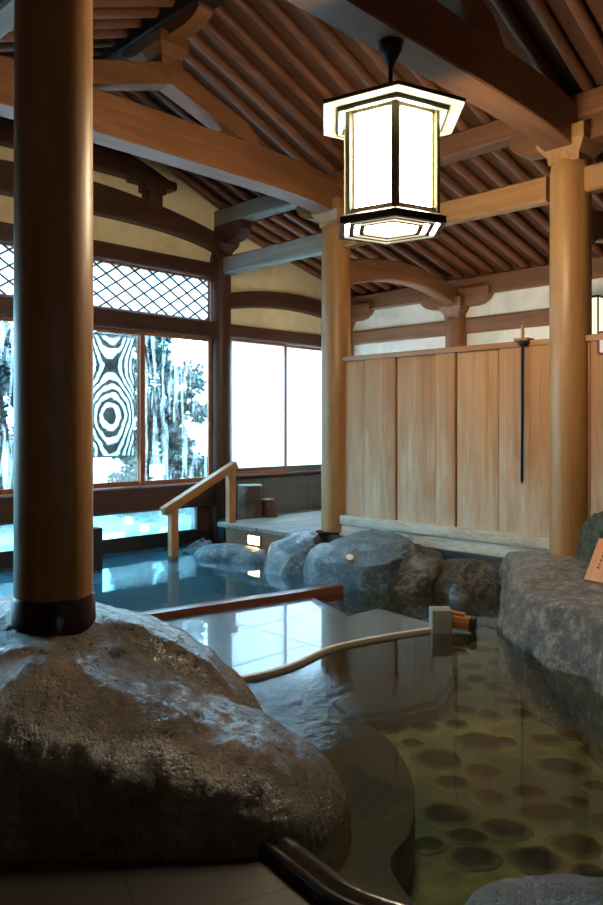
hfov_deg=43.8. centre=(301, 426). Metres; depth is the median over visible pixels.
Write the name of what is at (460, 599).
boulder
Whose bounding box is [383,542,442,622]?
boulder
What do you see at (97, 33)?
rafter
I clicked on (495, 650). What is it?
bed stone
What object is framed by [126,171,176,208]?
bracket
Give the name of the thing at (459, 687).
bed stone
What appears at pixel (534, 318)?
wall rail
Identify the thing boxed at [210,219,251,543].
wooden column
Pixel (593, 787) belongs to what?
bed stone
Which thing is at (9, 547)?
pool
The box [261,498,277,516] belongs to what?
tree stump
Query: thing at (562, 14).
ceiling
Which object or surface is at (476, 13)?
strut
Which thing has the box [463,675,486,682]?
bed stone
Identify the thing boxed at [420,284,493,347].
wooden column
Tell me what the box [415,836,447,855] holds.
bed stone
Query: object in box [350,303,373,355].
wooden column
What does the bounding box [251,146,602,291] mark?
ceiling
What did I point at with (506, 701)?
stone
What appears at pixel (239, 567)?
boulder
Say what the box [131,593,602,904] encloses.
floor
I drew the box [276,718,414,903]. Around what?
submerged rock
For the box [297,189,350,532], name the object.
wooden column
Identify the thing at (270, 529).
stone ledge
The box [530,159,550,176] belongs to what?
rafter
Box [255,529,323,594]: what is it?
boulder
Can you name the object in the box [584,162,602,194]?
tie beam
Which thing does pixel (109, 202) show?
beam
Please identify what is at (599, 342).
plate
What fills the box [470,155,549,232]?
rafter
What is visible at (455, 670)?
bed stone
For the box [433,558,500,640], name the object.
boulder
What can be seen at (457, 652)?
bed stone
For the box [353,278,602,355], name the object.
wall
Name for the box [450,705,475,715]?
bed stone
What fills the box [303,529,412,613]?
boulder
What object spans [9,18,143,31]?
rafter
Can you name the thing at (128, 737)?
rock
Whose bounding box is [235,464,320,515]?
wall
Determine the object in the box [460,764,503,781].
stone
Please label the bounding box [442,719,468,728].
bed stone
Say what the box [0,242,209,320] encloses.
window
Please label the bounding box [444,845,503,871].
stone
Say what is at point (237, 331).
beam
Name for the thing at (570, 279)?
wooden column
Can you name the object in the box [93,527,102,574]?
post
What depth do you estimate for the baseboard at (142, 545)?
9.27 m
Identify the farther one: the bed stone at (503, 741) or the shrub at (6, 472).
the shrub at (6, 472)
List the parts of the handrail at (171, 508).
post, rail, post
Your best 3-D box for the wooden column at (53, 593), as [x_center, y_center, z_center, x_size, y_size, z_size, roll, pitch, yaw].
[-1.123,-0.800,3.403,0.420,3.800,1.120,0,0,-45]
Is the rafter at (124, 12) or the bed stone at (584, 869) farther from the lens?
the rafter at (124, 12)
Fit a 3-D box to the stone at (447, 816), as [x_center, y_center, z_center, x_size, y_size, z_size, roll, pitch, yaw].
[0.706,1.925,3.709,0.288,0.044,0.262,0,0,-30]
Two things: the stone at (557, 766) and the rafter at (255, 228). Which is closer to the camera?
the stone at (557, 766)
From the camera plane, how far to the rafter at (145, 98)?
8.32 m
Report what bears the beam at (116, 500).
attached to the wooden column
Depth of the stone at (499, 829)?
3.55 m
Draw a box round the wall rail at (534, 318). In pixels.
[351,309,548,344]
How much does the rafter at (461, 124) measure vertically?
1.083 m
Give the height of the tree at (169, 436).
3.518 m
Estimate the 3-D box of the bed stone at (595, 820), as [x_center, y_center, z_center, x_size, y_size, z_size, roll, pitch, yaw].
[1.466,1.925,3.636,0.149,0.044,0.178,0,0,37]
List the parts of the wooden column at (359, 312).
bracket arm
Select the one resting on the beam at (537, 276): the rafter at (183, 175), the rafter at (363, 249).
the rafter at (363, 249)
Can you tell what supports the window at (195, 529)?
on the baseboard at (142, 545)
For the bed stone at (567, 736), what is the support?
on the floor at (434, 882)
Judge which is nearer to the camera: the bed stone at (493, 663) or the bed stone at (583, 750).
the bed stone at (583, 750)
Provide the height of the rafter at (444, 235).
0.774 m
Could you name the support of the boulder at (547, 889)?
on the floor at (434, 882)
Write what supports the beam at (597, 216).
on the wooden column
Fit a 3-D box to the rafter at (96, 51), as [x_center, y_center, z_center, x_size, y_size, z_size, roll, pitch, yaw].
[-2.811,-3.404,6.877,2.405,1.035,0.096,0,0,-45]
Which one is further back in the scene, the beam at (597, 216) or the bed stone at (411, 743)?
the beam at (597, 216)
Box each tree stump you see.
[237,484,262,519]
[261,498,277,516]
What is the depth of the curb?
6.40 m
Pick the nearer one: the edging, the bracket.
the edging
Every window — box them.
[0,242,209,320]
[0,316,12,494]
[0,506,196,553]
[93,327,138,488]
[139,331,211,485]
[231,339,320,478]
[287,345,320,465]
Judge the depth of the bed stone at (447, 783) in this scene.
4.02 m
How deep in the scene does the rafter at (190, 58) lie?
7.97 m
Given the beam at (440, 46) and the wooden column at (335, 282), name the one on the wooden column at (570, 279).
the beam at (440, 46)
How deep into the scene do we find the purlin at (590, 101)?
6.47 m
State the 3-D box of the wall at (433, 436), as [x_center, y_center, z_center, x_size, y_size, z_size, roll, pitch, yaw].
[2.295,0.152,6.764,0.150,1.905,5.120,0,0,-45]
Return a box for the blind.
[93,332,134,457]
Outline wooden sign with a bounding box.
[584,538,602,583]
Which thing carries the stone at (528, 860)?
on the floor at (434, 882)
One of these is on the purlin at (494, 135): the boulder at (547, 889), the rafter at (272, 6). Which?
the rafter at (272, 6)
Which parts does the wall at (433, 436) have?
sill, rail, rail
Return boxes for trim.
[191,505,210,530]
[339,524,548,556]
[355,252,597,295]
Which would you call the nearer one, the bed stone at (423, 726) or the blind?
the bed stone at (423, 726)
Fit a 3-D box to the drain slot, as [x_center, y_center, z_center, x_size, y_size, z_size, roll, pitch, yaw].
[0.491,1.507,6.106,0.370,0.026,0.024,0,0,-45]
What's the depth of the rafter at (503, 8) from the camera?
6.20 m
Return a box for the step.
[328,671,453,731]
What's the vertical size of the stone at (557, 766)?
0.044 m
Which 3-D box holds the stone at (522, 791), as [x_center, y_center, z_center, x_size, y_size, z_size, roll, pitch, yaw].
[1.197,1.925,3.942,0.213,0.044,0.204,0,0,-31]
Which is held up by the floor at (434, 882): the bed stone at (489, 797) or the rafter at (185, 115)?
the bed stone at (489, 797)
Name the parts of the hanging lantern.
corner post, corner post, paper pane, pane, cap trim, cap moulding, moulding, corner post, paper pane, corner post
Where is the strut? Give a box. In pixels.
[436,0,504,47]
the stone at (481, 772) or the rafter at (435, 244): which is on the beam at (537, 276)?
the rafter at (435, 244)
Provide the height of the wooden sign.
0.301 m
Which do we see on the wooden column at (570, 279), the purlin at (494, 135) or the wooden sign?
the purlin at (494, 135)
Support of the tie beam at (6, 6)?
attached to the wooden column
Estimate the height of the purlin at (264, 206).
0.220 m
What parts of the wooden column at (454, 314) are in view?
bracket arm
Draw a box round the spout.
[429,606,476,677]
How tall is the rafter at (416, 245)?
0.774 m
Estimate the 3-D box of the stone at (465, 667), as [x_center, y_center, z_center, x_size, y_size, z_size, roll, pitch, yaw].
[1.339,1.925,5.979,0.250,0.044,0.237,0,0,41]
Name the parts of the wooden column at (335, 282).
bracket arm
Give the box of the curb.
[141,583,343,619]
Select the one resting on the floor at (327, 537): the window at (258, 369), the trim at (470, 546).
the trim at (470, 546)
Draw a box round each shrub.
[0,437,12,533]
[106,441,161,522]
[158,449,206,514]
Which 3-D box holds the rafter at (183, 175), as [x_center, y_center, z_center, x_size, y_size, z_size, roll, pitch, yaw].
[-1.800,-3.380,9.302,2.525,1.083,0.096,0,0,-45]
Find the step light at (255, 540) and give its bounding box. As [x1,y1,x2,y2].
[247,534,260,546]
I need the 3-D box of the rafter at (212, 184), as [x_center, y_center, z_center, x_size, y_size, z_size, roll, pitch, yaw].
[-1.623,-3.380,9.125,2.525,1.083,0.096,0,0,-45]
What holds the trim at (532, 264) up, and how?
on the wall at (537, 298)
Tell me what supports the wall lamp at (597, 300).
attached to the wall at (537, 298)
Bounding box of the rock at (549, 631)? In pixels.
[496,550,602,769]
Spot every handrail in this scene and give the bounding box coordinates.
[160,461,238,562]
[258,835,417,904]
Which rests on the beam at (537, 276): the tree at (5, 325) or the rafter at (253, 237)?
the rafter at (253, 237)
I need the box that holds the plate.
[597,331,602,354]
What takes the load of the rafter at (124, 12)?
on the purlin
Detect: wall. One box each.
[0,146,320,334]
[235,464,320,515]
[340,334,602,549]
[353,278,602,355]
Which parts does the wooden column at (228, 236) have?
bracket arm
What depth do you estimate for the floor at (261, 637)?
5.34 m
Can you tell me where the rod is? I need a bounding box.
[514,325,533,482]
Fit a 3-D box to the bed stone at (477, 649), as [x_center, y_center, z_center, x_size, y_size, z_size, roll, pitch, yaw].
[1.548,1.925,6.451,0.242,0.044,0.260,0,0,-30]
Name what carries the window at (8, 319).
on the beam at (116, 500)
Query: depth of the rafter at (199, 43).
7.80 m
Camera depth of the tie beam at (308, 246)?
9.34 m
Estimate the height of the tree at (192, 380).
2.895 m
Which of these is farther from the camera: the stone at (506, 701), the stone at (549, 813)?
the stone at (506, 701)
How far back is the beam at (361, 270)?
9.45 m
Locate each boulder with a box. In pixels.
[181,538,211,555]
[193,543,266,596]
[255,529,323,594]
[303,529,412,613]
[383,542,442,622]
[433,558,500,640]
[448,584,475,643]
[464,874,602,904]
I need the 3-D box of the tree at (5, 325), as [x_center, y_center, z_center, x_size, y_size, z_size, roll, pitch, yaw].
[-3.958,-0.728,12.760,2.781,4.364,1.714,0,0,-14]
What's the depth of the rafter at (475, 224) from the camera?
9.19 m
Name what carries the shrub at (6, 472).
on the garden
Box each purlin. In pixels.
[214,174,329,226]
[330,119,522,189]
[568,85,602,117]
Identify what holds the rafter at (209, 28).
on the purlin at (494, 135)
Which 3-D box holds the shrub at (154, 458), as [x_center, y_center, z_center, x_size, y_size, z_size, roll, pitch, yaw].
[-2.515,0.886,11.527,0.821,1.323,1.182,0,0,-45]
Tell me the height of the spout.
0.575 m
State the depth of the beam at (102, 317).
9.22 m
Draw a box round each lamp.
[138,524,150,532]
[592,295,602,334]
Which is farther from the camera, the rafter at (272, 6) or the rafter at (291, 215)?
the rafter at (291, 215)
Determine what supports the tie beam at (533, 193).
attached to the wooden column at (335, 282)
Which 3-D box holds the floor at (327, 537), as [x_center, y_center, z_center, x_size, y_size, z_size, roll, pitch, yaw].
[3.603,1.665,7.181,2.650,0.870,10.860,0,0,-45]
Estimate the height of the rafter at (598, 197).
0.774 m
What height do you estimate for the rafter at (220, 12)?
1.083 m
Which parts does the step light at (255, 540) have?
glass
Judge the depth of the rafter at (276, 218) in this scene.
9.90 m
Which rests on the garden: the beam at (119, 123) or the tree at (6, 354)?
the tree at (6, 354)
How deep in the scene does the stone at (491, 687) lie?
5.48 m
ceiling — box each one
[106,0,602,205]
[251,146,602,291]
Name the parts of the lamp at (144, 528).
glass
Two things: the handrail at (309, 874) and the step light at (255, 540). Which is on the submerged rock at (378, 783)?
the handrail at (309, 874)
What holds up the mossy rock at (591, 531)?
on the floor at (327, 537)
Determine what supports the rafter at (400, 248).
on the beam at (537, 276)
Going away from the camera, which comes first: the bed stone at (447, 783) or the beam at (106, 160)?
the bed stone at (447, 783)
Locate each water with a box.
[0,548,215,609]
[251,682,354,724]
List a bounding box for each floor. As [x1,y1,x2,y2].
[0,858,316,904]
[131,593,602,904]
[161,597,430,719]
[218,507,503,561]
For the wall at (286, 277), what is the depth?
9.97 m
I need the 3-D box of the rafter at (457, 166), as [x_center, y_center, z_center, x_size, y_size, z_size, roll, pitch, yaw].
[2.496,-2.386,8.648,2.703,0.774,0.096,0,0,-45]
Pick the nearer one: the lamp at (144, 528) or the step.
the step
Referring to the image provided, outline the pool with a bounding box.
[0,524,190,551]
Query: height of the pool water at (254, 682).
0.001 m
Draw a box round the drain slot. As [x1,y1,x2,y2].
[346,606,376,614]
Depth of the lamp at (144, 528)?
10.19 m
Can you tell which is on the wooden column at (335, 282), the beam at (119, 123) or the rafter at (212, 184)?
the beam at (119, 123)
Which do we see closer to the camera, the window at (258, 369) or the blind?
the blind
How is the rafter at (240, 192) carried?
on the purlin at (264, 206)
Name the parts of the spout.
post, spout, spout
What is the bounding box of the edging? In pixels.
[240,627,430,681]
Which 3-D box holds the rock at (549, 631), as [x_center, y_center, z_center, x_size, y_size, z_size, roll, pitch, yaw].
[2.531,1.524,5.271,3.409,0.875,3.140,0,0,40]
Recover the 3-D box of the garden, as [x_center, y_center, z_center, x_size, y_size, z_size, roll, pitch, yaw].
[-10.713,0.890,16.369,36.000,1.180,21.700,0,0,-45]
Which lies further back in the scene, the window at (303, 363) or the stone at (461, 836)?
the window at (303, 363)
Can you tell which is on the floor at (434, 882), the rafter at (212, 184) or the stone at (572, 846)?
the stone at (572, 846)
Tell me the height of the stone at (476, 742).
0.044 m
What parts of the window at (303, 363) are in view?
frame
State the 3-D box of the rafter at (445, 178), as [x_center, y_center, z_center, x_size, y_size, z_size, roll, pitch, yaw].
[2.319,-2.386,8.825,2.703,0.774,0.096,0,0,-45]
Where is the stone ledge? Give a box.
[217,511,325,551]
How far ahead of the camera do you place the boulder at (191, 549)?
9.22 m
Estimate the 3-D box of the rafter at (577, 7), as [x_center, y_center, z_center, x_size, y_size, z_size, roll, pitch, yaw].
[1.913,-3.380,5.590,2.525,1.083,0.096,0,0,-45]
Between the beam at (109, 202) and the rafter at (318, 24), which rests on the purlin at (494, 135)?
the rafter at (318, 24)
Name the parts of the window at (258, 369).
window sill rail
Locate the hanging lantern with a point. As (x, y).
(391, 131)
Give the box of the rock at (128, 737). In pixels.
[0,596,351,872]
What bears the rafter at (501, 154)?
on the beam at (537, 276)
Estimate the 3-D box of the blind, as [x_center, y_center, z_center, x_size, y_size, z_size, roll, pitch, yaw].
[-2.454,-0.382,9.002,1.040,1.503,0.028,0,0,-45]
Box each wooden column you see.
[10,0,95,635]
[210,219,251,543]
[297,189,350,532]
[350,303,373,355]
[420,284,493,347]
[509,110,602,556]
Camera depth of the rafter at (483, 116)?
7.12 m
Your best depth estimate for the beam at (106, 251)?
9.22 m
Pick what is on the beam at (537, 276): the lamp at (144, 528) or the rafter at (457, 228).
the rafter at (457, 228)
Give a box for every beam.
[0,0,13,38]
[0,55,339,214]
[0,116,167,179]
[0,159,221,251]
[0,221,217,278]
[0,295,217,338]
[0,482,215,524]
[93,0,227,60]
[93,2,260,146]
[223,233,321,275]
[231,291,320,317]
[231,324,320,348]
[286,0,577,151]
[342,176,549,248]
[350,256,602,309]
[350,259,457,304]
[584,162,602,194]
[592,211,602,242]
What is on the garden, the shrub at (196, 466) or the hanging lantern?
the shrub at (196, 466)
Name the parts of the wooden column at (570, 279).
bracket arm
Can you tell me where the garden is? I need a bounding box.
[0,433,206,544]
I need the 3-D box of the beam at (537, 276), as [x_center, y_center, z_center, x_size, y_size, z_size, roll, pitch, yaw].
[4.575,-1.927,8.111,0.160,0.255,11.000,0,0,-45]
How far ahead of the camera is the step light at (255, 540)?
8.85 m
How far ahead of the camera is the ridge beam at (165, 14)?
7.02 m
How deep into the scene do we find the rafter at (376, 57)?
6.82 m
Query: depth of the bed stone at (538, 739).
4.57 m
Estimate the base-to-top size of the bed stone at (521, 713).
0.044 m
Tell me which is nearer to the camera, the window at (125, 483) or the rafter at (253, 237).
the window at (125, 483)
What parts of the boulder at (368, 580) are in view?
disc cap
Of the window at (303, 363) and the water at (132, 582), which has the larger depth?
the window at (303, 363)
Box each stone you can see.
[399,738,423,748]
[408,720,438,731]
[409,747,461,770]
[415,802,473,829]
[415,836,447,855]
[429,775,469,792]
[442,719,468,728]
[442,828,488,844]
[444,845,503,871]
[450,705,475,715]
[450,732,502,752]
[453,648,468,656]
[453,663,487,671]
[453,667,460,673]
[453,682,471,693]
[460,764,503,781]
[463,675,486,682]
[468,645,492,654]
[470,789,507,805]
[472,817,533,842]
[474,710,502,720]
[477,681,508,694]
[484,659,498,667]
[489,697,520,705]
[491,647,498,653]
[497,737,516,746]
[505,846,570,875]
[506,783,550,801]
[508,708,531,718]
[516,801,576,826]
[526,734,566,745]
[532,757,591,778]
[544,832,602,860]
[554,731,579,741]
[558,796,588,809]
[564,863,602,876]
[575,744,591,759]
[579,780,602,795]
[588,813,602,831]
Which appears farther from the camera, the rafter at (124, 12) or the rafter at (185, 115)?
the rafter at (185, 115)
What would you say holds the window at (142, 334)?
on the beam at (116, 500)
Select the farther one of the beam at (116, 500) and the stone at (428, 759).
the beam at (116, 500)
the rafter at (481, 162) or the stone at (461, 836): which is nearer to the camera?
the stone at (461, 836)
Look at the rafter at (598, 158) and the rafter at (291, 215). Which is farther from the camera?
the rafter at (291, 215)
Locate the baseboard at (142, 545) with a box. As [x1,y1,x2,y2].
[0,529,211,573]
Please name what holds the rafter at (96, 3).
on the purlin
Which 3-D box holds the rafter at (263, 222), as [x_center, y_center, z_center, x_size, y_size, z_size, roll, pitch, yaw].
[0.375,-2.386,10.769,2.703,0.774,0.096,0,0,-45]
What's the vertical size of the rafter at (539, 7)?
1.083 m
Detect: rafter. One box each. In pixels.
[0,28,128,42]
[0,38,115,51]
[0,48,102,58]
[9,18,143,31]
[93,0,174,7]
[93,7,158,18]
[109,91,253,200]
[130,91,265,196]
[151,91,205,126]
[163,164,228,208]
[182,67,277,152]
[184,51,314,167]
[187,33,339,173]
[191,172,240,204]
[202,21,343,164]
[213,5,343,142]
[230,0,335,98]
[247,232,355,296]
[252,222,367,294]
[256,218,379,292]
[260,0,356,93]
[268,214,392,290]
[282,210,406,288]
[293,4,378,87]
[296,209,383,258]
[354,38,447,137]
[368,244,410,264]
[390,244,448,280]
[407,241,463,278]
[410,70,470,130]
[423,239,479,276]
[439,230,495,273]
[440,168,547,265]
[440,190,529,267]
[448,224,512,270]
[449,161,549,253]
[466,101,492,123]
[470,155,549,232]
[490,0,566,94]
[491,148,602,255]
[527,0,594,90]
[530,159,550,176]
[565,0,602,65]
[592,192,602,206]
[593,154,602,163]
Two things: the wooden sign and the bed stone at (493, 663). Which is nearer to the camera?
the wooden sign
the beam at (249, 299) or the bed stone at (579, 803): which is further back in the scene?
the beam at (249, 299)
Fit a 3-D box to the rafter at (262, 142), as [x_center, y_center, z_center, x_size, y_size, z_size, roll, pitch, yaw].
[-0.739,-3.380,8.241,2.525,1.083,0.096,0,0,-45]
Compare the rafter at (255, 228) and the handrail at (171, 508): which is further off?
the rafter at (255, 228)
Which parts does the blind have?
rod, rod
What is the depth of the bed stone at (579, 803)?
3.81 m
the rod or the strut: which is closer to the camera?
the strut
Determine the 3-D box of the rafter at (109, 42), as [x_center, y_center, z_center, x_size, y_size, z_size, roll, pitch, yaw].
[-2.634,-3.404,6.700,2.405,1.035,0.096,0,0,-45]
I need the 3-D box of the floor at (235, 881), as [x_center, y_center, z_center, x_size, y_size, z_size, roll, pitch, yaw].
[-0.410,1.800,1.004,2.640,0.600,8.000,0,0,-45]
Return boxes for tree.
[0,321,136,470]
[0,327,12,487]
[111,335,201,479]
[136,355,206,470]
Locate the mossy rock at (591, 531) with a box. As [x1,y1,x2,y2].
[574,511,602,562]
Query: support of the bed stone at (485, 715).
on the floor at (434, 882)
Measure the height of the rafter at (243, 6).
1.083 m
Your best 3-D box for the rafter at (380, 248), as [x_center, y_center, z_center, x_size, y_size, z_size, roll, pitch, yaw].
[1.082,-2.386,10.062,2.703,0.774,0.096,0,0,-45]
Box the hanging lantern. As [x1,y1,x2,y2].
[323,37,465,244]

